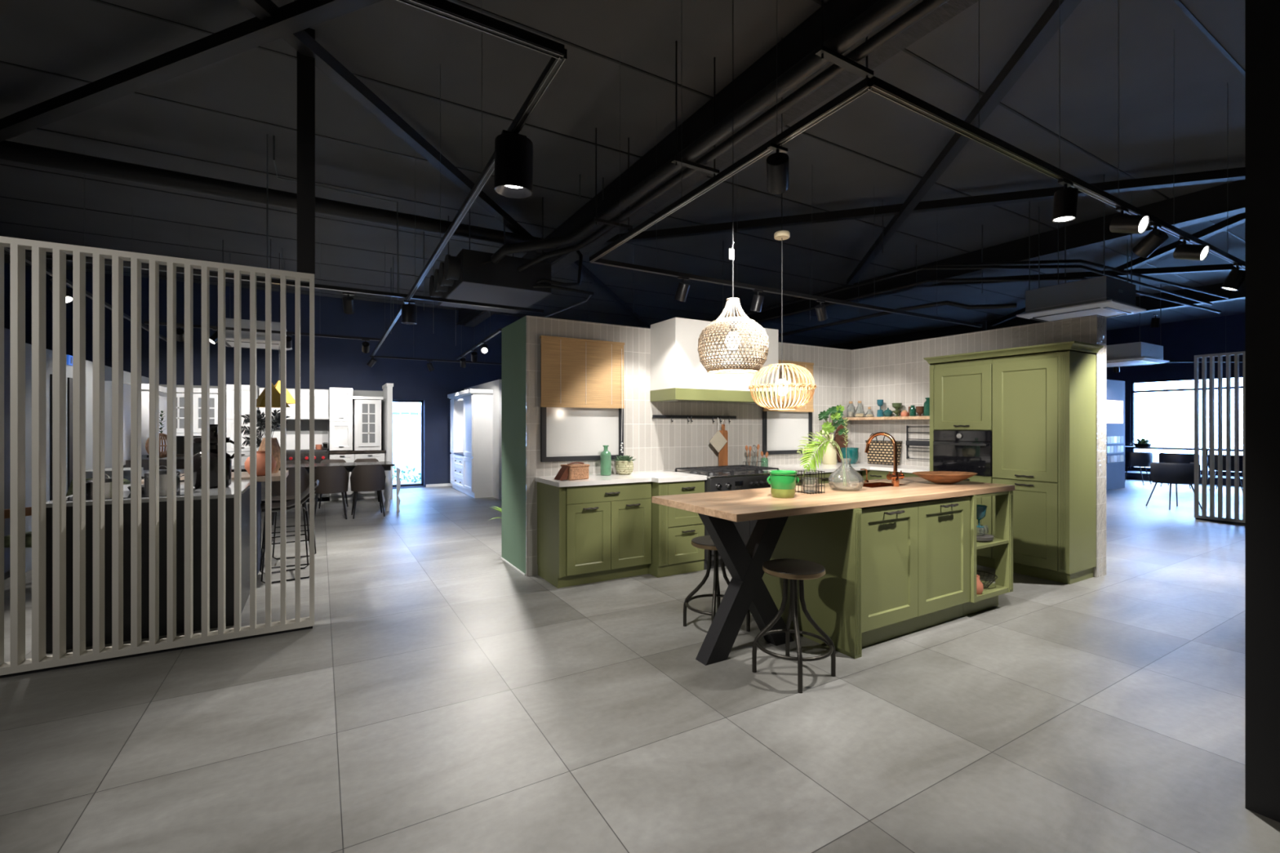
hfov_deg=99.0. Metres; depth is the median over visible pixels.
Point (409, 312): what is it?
spotlight
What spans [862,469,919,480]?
base cabinet
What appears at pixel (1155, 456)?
ground
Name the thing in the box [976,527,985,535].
jar
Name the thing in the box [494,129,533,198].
spotlight
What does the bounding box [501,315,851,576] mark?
wall
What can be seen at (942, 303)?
pipe
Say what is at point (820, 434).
palm leaf
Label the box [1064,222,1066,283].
rod
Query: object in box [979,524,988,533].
jar
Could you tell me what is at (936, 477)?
wooden bowl
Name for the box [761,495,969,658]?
base cabinet
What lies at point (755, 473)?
cooktop
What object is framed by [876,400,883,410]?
goblet
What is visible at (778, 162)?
spotlight
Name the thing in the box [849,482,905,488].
sink
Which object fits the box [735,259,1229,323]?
ceiling pipe
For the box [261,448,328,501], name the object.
range
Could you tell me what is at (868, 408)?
flask
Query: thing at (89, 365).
wall
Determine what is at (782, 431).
window
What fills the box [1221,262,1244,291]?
spotlight
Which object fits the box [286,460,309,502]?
dining chair
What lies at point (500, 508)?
potted plant
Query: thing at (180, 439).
wall
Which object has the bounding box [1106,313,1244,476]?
wall
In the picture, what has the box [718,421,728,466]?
cutting board
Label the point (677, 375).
extractor hood
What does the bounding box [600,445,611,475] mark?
bottle
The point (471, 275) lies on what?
air conditioner
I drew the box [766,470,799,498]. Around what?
crock
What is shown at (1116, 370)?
spotlight
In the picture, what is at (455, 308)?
rod
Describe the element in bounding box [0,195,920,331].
trim
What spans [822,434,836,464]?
vase
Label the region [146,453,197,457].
countertop
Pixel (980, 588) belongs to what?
vase
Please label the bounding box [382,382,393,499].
end panel
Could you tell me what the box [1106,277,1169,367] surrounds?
air conditioner
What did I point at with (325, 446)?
toaster
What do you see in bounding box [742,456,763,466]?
utensil rack
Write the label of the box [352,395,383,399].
crown molding
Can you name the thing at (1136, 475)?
plinth
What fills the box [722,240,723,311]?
rod
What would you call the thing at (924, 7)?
pipe
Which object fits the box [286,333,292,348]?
spotlight
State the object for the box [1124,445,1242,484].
table
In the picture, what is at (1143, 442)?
table plant
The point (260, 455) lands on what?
terracotta vase
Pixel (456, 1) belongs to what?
roof beam
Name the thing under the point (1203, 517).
slatted screen
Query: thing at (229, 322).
air conditioner
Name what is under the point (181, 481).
frying pan
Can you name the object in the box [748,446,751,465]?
wooden spoon
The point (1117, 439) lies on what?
books
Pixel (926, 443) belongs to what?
tray
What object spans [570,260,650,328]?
ceiling beam
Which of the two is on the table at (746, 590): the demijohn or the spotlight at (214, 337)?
the demijohn
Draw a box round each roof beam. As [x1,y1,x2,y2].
[456,0,923,324]
[725,179,1244,326]
[823,280,1244,350]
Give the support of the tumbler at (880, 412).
on the wall shelf at (889, 417)
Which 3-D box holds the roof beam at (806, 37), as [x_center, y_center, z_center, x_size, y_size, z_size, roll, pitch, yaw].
[-0.134,-2.551,5.831,0.180,0.333,16.200,0,0,-30]
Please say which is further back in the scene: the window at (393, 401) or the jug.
the window at (393, 401)
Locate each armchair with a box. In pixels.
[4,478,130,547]
[1124,451,1152,485]
[1145,462,1201,510]
[1159,452,1199,488]
[1207,453,1242,490]
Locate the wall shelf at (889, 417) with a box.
[841,416,929,420]
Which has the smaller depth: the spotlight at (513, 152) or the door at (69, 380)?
the spotlight at (513, 152)
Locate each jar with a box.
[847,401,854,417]
[901,409,908,416]
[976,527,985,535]
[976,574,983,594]
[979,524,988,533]
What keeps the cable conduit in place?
hanging from the ceiling
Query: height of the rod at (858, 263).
0.830 m
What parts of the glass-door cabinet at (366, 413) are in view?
glazed door, pane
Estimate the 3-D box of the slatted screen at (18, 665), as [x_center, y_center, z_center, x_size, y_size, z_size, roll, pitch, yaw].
[-3.437,0.170,3.072,2.760,2.420,0.095,0,0,-30]
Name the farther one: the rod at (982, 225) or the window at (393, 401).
the window at (393, 401)
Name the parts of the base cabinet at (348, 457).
door, door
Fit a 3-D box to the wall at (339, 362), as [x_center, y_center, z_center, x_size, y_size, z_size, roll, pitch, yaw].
[-1.897,-0.670,14.329,27.200,4.100,0.250,0,0,-30]
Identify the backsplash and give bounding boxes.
[261,419,328,450]
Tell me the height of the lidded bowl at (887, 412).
0.115 m
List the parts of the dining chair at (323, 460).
leg, backrest, leg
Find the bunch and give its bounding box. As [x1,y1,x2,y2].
[817,404,848,435]
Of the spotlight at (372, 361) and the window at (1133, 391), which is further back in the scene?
the window at (1133, 391)
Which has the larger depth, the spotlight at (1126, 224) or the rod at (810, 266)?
the rod at (810, 266)
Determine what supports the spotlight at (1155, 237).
hanging from the track at (874, 84)
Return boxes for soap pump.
[860,468,868,482]
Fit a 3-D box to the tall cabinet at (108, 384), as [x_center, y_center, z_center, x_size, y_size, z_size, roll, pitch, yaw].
[-6.878,0.405,7.162,0.158,1.950,0.790,0,0,-30]
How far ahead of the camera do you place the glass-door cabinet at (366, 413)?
10.43 m
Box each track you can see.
[4,150,166,341]
[144,320,380,341]
[371,0,567,364]
[456,244,589,359]
[589,0,1244,327]
[1168,360,1242,362]
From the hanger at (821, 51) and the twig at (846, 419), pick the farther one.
the twig at (846, 419)
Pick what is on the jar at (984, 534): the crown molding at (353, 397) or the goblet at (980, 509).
the goblet at (980, 509)
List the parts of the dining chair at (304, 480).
leg, backrest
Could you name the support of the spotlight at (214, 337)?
hanging from the track at (145, 322)
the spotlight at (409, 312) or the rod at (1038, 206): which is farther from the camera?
the rod at (1038, 206)
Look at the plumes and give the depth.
5.29 m
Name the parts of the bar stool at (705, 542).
leg, seat, leg, leg, leg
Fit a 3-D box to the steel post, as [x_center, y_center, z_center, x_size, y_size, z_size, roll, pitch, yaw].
[-2.299,-1.883,3.764,0.105,1.675,0.100,0,0,-30]
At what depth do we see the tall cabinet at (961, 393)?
5.49 m
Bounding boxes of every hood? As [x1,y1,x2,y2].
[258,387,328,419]
[650,317,777,404]
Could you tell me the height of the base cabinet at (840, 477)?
0.870 m
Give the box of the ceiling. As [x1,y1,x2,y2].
[0,0,1244,346]
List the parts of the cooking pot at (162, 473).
lid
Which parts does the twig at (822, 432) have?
stem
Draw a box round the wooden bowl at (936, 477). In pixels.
[911,471,977,484]
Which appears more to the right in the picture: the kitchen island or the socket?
the socket
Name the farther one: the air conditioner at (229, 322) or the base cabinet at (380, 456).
the base cabinet at (380, 456)
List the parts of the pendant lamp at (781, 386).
cord, bulb, lamp shade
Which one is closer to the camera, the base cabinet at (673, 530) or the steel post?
the steel post
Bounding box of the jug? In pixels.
[193,424,234,488]
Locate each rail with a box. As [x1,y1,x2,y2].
[652,414,736,422]
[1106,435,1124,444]
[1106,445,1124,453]
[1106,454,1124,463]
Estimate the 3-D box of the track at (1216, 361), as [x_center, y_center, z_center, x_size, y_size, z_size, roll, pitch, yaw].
[10.190,-2.020,11.281,9.710,1.400,0.060,0,0,2]
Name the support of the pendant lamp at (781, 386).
hanging from the ceiling
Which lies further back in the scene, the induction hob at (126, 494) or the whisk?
the whisk
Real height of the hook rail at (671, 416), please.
0.077 m
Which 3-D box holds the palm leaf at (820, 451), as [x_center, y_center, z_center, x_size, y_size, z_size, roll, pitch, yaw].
[1.284,0.238,3.849,0.365,0.369,0.067,0,0,-5]
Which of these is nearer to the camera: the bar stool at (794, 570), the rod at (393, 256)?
the bar stool at (794, 570)
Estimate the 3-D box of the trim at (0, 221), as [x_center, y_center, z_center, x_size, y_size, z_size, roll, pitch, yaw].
[-0.501,-2.722,11.943,27.200,0.016,0.020,0,0,-30]
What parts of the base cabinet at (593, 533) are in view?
panel, door, handle, drawer, handle, door, handle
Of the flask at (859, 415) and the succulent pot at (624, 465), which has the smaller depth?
the succulent pot at (624, 465)
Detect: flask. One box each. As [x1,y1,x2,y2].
[853,400,865,417]
[864,407,874,417]
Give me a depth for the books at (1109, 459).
11.96 m
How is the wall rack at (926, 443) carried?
attached to the wall at (899, 372)
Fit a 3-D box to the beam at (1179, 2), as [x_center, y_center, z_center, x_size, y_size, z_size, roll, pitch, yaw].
[4.187,-2.722,3.933,27.200,0.016,0.020,0,0,-30]
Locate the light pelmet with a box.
[176,432,226,435]
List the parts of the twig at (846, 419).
stem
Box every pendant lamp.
[697,0,768,373]
[748,37,816,409]
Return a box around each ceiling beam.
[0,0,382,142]
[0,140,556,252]
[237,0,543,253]
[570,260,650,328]
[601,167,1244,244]
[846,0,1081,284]
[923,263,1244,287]
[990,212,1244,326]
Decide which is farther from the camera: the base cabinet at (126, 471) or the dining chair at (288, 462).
the dining chair at (288, 462)
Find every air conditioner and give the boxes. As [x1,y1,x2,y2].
[222,240,292,350]
[429,196,594,317]
[1016,173,1146,321]
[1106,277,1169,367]
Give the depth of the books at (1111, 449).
11.96 m
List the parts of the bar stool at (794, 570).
leg, leg, seat, leg, leg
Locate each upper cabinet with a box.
[123,382,166,454]
[176,392,217,433]
[328,387,352,451]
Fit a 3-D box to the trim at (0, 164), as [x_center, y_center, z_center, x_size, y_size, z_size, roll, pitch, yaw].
[0.671,-2.722,9.940,27.200,0.016,0.020,0,0,-30]
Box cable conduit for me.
[266,133,399,298]
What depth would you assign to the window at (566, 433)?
5.28 m
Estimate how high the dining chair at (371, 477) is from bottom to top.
0.802 m
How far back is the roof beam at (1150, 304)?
13.41 m
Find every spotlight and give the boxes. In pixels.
[48,279,72,303]
[176,325,184,342]
[209,328,217,344]
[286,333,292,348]
[342,292,355,314]
[361,339,369,353]
[366,355,377,367]
[401,300,417,324]
[426,360,434,371]
[459,355,466,368]
[471,349,477,362]
[480,341,488,353]
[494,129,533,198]
[674,276,689,302]
[750,288,764,311]
[765,142,789,194]
[814,299,827,320]
[1051,177,1078,222]
[1109,206,1150,233]
[1112,366,1119,373]
[1132,222,1168,257]
[1150,314,1159,327]
[1173,236,1209,261]
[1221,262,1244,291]
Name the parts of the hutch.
door, door, drawer, drawer, drawer, door, door, cornice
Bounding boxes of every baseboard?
[426,483,452,487]
[501,556,525,575]
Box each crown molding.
[165,386,226,395]
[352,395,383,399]
[923,341,1103,364]
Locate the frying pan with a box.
[126,480,184,492]
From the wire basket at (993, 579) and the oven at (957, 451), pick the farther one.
the oven at (957, 451)
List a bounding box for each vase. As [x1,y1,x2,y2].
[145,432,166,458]
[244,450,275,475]
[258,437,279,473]
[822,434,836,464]
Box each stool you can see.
[259,486,315,583]
[271,480,319,568]
[683,535,750,631]
[751,558,835,693]
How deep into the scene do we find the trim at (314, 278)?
12.37 m
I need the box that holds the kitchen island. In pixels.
[45,479,249,653]
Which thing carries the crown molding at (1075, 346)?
on the tall cabinet at (1044, 405)
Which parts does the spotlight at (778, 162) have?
stem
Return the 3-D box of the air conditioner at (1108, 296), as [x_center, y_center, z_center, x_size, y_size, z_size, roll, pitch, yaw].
[5.136,-2.003,6.389,0.920,1.434,0.920,0,0,-30]
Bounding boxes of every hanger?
[591,127,632,231]
[671,40,719,176]
[815,0,873,78]
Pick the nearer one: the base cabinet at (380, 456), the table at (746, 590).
the table at (746, 590)
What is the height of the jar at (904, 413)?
0.078 m
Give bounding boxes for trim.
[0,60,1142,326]
[0,164,961,324]
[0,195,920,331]
[0,221,884,337]
[4,258,823,346]
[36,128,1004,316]
[91,0,1201,319]
[314,278,850,342]
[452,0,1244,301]
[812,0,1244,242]
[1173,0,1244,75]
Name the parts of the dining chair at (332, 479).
leg, backrest, leg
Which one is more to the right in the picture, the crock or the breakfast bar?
the crock
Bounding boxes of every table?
[231,461,394,511]
[651,476,1014,666]
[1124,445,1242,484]
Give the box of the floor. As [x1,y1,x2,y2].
[0,479,1279,852]
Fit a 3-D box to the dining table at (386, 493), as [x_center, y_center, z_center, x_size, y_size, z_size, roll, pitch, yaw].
[-5.261,0.998,8.693,2.400,0.765,0.880,0,0,-30]
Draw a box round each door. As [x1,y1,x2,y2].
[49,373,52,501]
[67,377,72,489]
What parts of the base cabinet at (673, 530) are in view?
drawer, drawer, drawer, handle, handle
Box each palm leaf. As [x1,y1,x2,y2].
[795,429,844,485]
[798,434,846,485]
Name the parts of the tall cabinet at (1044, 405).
handle, handle, door, door, panel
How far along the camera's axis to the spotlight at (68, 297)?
4.93 m
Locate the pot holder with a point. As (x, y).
(717, 441)
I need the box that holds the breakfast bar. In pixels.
[141,470,288,577]
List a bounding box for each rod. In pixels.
[392,256,393,319]
[423,231,424,310]
[432,265,433,333]
[455,307,456,346]
[579,174,580,199]
[633,247,634,312]
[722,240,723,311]
[809,266,810,319]
[857,262,858,313]
[915,244,916,286]
[982,225,982,293]
[1038,206,1039,288]
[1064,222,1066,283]
[1127,239,1128,282]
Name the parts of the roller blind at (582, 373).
head rail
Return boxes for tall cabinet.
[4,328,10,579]
[104,381,130,468]
[226,384,260,466]
[929,359,994,568]
[992,351,1096,584]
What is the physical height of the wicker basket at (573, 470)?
0.156 m
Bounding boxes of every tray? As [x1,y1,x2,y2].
[4,249,543,313]
[906,440,929,446]
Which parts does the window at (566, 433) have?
pane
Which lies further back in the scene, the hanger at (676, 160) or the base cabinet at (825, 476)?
the base cabinet at (825, 476)
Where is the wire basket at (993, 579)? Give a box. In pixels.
[976,569,997,588]
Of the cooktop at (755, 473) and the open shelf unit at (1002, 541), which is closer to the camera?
the open shelf unit at (1002, 541)
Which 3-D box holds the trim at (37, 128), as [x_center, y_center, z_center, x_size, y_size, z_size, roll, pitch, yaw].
[1.257,-2.722,8.939,27.200,0.016,0.020,0,0,-30]
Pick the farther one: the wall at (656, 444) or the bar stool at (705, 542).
the wall at (656, 444)
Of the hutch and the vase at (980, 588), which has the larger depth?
the hutch
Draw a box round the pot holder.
[709,417,727,452]
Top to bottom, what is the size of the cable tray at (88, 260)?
0.035 m
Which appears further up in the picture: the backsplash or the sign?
the sign
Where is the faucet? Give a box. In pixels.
[864,431,904,486]
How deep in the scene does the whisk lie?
6.21 m
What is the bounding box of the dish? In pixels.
[976,533,994,542]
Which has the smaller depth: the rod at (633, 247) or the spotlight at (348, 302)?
the spotlight at (348, 302)
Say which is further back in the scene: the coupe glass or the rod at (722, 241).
the rod at (722, 241)
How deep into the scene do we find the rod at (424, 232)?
7.62 m
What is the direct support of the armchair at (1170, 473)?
on the floor
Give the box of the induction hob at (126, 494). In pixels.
[66,488,197,501]
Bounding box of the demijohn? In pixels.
[828,457,863,491]
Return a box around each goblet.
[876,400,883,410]
[976,504,986,527]
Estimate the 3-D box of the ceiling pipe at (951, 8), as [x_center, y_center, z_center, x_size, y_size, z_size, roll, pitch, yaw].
[0.048,-2.390,5.937,0.220,0.060,16.200,0,0,-30]
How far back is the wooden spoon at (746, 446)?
6.15 m
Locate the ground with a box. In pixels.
[392,453,1231,483]
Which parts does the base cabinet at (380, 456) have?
door, door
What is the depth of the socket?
3.81 m
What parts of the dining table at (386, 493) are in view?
leg, leg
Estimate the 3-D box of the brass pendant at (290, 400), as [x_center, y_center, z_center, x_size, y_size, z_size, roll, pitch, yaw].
[-5.652,-1.540,8.569,0.380,2.360,0.380,0,0,40]
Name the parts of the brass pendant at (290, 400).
cord, lamp shade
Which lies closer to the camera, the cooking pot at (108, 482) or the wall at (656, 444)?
the cooking pot at (108, 482)
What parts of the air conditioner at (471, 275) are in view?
rod, casing, underside panel, rod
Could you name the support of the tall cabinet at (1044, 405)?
on the floor
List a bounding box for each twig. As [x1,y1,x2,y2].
[159,410,166,433]
[818,430,850,484]
[842,417,848,485]
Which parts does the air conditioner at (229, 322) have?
rod, casing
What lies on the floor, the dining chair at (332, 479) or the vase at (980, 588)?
the dining chair at (332, 479)
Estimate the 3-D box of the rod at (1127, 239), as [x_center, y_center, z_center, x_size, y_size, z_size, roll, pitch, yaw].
[6.744,-2.330,7.562,0.010,0.780,0.012,0,0,-30]
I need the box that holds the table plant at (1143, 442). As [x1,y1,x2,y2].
[1128,438,1157,447]
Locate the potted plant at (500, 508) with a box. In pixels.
[488,506,501,520]
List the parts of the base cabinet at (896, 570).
panel, panel, door, handle, door, handle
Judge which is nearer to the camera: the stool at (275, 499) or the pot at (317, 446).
the stool at (275, 499)
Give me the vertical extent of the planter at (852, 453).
0.200 m
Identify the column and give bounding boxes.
[1244,0,1279,822]
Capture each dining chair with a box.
[271,466,309,524]
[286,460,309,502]
[314,465,348,519]
[319,459,349,508]
[350,464,386,519]
[351,458,379,502]
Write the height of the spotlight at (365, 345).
0.200 m
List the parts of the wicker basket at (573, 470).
lid, handle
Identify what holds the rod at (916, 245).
hanging from the ceiling
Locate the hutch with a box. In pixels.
[447,388,493,497]
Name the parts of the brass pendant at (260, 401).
cord, lamp shade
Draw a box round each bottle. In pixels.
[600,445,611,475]
[909,405,915,416]
[923,397,929,416]
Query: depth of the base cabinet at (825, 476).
6.02 m
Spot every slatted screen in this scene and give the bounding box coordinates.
[0,235,314,678]
[1194,351,1244,524]
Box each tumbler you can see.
[876,409,883,417]
[915,406,923,416]
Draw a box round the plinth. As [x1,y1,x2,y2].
[1124,471,1242,486]
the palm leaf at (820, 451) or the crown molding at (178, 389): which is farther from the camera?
the crown molding at (178, 389)
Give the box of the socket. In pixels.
[776,365,789,379]
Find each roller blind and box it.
[539,335,624,453]
[762,360,813,412]
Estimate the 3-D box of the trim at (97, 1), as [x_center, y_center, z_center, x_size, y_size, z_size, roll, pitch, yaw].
[2.429,-2.722,6.937,27.200,0.016,0.020,0,0,-30]
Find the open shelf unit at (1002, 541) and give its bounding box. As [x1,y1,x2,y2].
[963,490,1013,616]
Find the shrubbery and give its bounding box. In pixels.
[392,466,421,482]
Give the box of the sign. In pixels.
[66,355,72,365]
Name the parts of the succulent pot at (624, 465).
pot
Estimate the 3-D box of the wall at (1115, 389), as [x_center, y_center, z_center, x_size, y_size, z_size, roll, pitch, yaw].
[9.810,0.180,11.766,2.420,2.400,0.200,0,0,-30]
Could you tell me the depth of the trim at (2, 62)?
5.21 m
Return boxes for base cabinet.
[85,466,143,481]
[328,453,354,501]
[354,452,384,499]
[537,481,651,588]
[648,480,704,577]
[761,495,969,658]
[796,471,836,485]
[836,470,862,482]
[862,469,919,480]
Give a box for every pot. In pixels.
[85,473,125,497]
[141,465,184,494]
[315,444,321,449]
[612,455,636,475]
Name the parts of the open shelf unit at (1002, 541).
panel, shelf, shelf, shelf, post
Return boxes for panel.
[286,420,328,434]
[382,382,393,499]
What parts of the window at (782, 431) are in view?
pane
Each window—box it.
[392,400,423,487]
[540,343,623,462]
[762,404,812,454]
[1131,375,1242,474]
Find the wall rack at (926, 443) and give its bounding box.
[906,425,929,459]
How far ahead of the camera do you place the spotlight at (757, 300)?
5.26 m
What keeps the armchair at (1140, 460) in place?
on the floor
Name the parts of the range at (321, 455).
control panel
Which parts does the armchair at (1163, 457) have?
backrest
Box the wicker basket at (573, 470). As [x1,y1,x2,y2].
[554,462,589,480]
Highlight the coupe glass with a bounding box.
[892,403,902,416]
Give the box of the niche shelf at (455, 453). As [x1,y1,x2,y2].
[453,452,463,455]
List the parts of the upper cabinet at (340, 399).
door, door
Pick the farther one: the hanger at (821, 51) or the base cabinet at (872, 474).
the base cabinet at (872, 474)
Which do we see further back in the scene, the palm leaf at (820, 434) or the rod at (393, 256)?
the rod at (393, 256)
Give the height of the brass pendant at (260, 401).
2.440 m
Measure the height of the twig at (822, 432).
0.390 m
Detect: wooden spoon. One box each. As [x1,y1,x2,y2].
[745,445,749,465]
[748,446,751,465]
[756,444,759,466]
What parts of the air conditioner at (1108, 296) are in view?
rod, rod, casing, rod, rod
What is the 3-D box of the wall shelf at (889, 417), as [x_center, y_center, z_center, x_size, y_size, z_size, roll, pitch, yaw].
[3.084,-0.100,6.637,0.208,0.036,1.391,0,0,-30]
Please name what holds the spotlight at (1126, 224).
hanging from the track at (874, 84)
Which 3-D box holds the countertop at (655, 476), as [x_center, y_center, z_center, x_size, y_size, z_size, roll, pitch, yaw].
[-0.166,0.489,5.142,1.458,0.038,0.693,0,0,-30]
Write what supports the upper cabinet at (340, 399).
on the countertop at (381, 450)
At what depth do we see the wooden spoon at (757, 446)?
6.21 m
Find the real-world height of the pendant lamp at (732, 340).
2.404 m
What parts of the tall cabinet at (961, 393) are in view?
handle, door, door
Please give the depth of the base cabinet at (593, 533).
4.84 m
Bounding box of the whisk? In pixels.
[751,444,756,466]
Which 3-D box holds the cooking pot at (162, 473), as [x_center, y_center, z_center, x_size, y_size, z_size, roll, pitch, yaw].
[-3.335,0.368,3.818,0.199,0.192,0.198,0,0,13]
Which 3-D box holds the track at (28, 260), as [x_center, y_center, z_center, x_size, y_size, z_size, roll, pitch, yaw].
[-5.198,-2.020,4.895,0.056,1.400,8.700,0,0,-31]
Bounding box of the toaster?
[321,442,328,449]
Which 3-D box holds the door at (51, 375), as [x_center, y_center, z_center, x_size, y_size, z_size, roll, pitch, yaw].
[-6.118,0.420,5.718,0.015,1.920,0.190,0,0,-30]
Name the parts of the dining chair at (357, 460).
backrest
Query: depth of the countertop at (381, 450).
10.29 m
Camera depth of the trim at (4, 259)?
11.55 m
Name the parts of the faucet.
spout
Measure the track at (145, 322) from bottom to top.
1.400 m
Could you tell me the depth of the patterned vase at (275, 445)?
5.26 m
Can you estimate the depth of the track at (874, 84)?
2.97 m
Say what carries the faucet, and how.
on the table at (746, 590)
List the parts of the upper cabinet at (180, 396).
glazed door, pane, glazed door, pane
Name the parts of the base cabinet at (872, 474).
drawer, drawer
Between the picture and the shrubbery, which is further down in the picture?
the shrubbery
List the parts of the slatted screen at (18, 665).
rail, rail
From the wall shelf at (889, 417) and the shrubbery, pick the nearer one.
the wall shelf at (889, 417)
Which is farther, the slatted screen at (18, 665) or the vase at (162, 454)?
the vase at (162, 454)
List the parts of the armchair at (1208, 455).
backrest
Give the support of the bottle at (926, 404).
on the wall shelf at (889, 417)
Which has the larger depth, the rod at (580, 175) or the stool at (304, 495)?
the rod at (580, 175)
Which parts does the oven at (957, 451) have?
handle, control panel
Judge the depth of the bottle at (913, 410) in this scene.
6.40 m
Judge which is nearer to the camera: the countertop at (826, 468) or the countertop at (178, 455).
the countertop at (826, 468)
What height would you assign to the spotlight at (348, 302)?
0.215 m
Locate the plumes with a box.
[241,408,289,448]
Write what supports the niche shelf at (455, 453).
attached to the hutch
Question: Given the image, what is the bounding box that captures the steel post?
[297,27,315,277]
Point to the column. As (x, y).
(1262, 17)
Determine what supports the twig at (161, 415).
in the vase at (162, 454)
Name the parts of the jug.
handle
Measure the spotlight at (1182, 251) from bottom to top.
0.181 m
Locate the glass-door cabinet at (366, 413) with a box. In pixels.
[352,399,381,450]
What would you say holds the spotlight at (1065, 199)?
hanging from the track at (874, 84)
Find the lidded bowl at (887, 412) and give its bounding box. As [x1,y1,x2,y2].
[883,408,893,417]
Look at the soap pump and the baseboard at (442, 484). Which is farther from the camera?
the baseboard at (442, 484)
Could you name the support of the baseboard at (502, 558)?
attached to the wall at (656, 444)
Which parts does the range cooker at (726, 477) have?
knob, knob, oven door, control panel, knob, oven door, knob, knob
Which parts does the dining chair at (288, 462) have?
backrest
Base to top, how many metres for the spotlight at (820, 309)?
0.214 m
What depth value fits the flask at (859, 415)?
7.04 m
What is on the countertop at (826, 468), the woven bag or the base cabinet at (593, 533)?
the woven bag
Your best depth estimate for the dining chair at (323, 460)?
9.59 m
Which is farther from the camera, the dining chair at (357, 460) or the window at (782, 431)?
the dining chair at (357, 460)
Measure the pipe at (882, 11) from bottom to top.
0.199 m
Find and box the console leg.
[396,467,400,511]
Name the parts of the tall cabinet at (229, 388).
door, door, door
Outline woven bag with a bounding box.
[865,433,902,465]
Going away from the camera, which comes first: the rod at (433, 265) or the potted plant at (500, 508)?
the potted plant at (500, 508)
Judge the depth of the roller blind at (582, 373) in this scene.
5.23 m
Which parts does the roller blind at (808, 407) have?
head rail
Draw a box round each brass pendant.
[256,239,289,408]
[274,253,294,404]
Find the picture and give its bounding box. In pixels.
[1106,400,1123,423]
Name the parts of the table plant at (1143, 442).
dish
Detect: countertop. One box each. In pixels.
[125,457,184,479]
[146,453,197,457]
[328,448,386,453]
[535,471,706,487]
[670,462,929,474]
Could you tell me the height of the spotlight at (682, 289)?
0.216 m
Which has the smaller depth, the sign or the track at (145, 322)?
the sign
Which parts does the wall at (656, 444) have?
panel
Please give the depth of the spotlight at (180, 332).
7.21 m
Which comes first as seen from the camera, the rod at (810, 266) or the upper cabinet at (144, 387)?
the upper cabinet at (144, 387)
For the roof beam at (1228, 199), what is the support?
attached to the wall at (339, 362)
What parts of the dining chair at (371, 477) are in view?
leg, leg, backrest, leg, leg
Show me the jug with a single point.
(213, 428)
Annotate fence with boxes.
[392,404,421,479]
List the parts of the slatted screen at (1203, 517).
rail, rail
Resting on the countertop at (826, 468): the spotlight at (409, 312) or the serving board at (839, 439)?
the serving board at (839, 439)
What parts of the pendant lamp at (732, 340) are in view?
cord, bulb, lamp shade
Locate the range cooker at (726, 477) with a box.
[675,464,779,569]
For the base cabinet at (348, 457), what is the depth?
10.23 m
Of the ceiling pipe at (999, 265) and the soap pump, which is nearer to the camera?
the soap pump
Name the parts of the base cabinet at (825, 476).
drawer, drawer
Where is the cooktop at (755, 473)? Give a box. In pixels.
[677,470,769,478]
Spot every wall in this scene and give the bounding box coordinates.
[4,262,523,488]
[25,342,149,572]
[159,384,382,501]
[463,379,501,499]
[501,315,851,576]
[851,314,1106,577]
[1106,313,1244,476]
[1106,379,1124,490]
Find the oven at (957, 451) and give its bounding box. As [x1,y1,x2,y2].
[933,430,992,475]
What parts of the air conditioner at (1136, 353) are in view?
casing, rod, rod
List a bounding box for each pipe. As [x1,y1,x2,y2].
[464,0,978,327]
[490,0,917,263]
[517,0,948,271]
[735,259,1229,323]
[777,300,1017,337]
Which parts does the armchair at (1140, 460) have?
backrest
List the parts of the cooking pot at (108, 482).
lid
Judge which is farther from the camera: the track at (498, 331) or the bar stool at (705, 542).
the track at (498, 331)
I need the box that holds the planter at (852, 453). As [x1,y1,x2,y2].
[840,447,858,463]
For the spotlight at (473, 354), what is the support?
hanging from the track at (498, 331)
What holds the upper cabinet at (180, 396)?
attached to the wall at (180, 439)
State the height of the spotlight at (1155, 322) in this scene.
0.212 m
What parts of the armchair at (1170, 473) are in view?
leg, leg, backrest, leg, leg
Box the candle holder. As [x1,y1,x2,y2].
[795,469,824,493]
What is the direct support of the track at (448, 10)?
hanging from the ceiling
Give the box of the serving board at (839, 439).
[834,424,847,462]
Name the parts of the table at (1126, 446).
leg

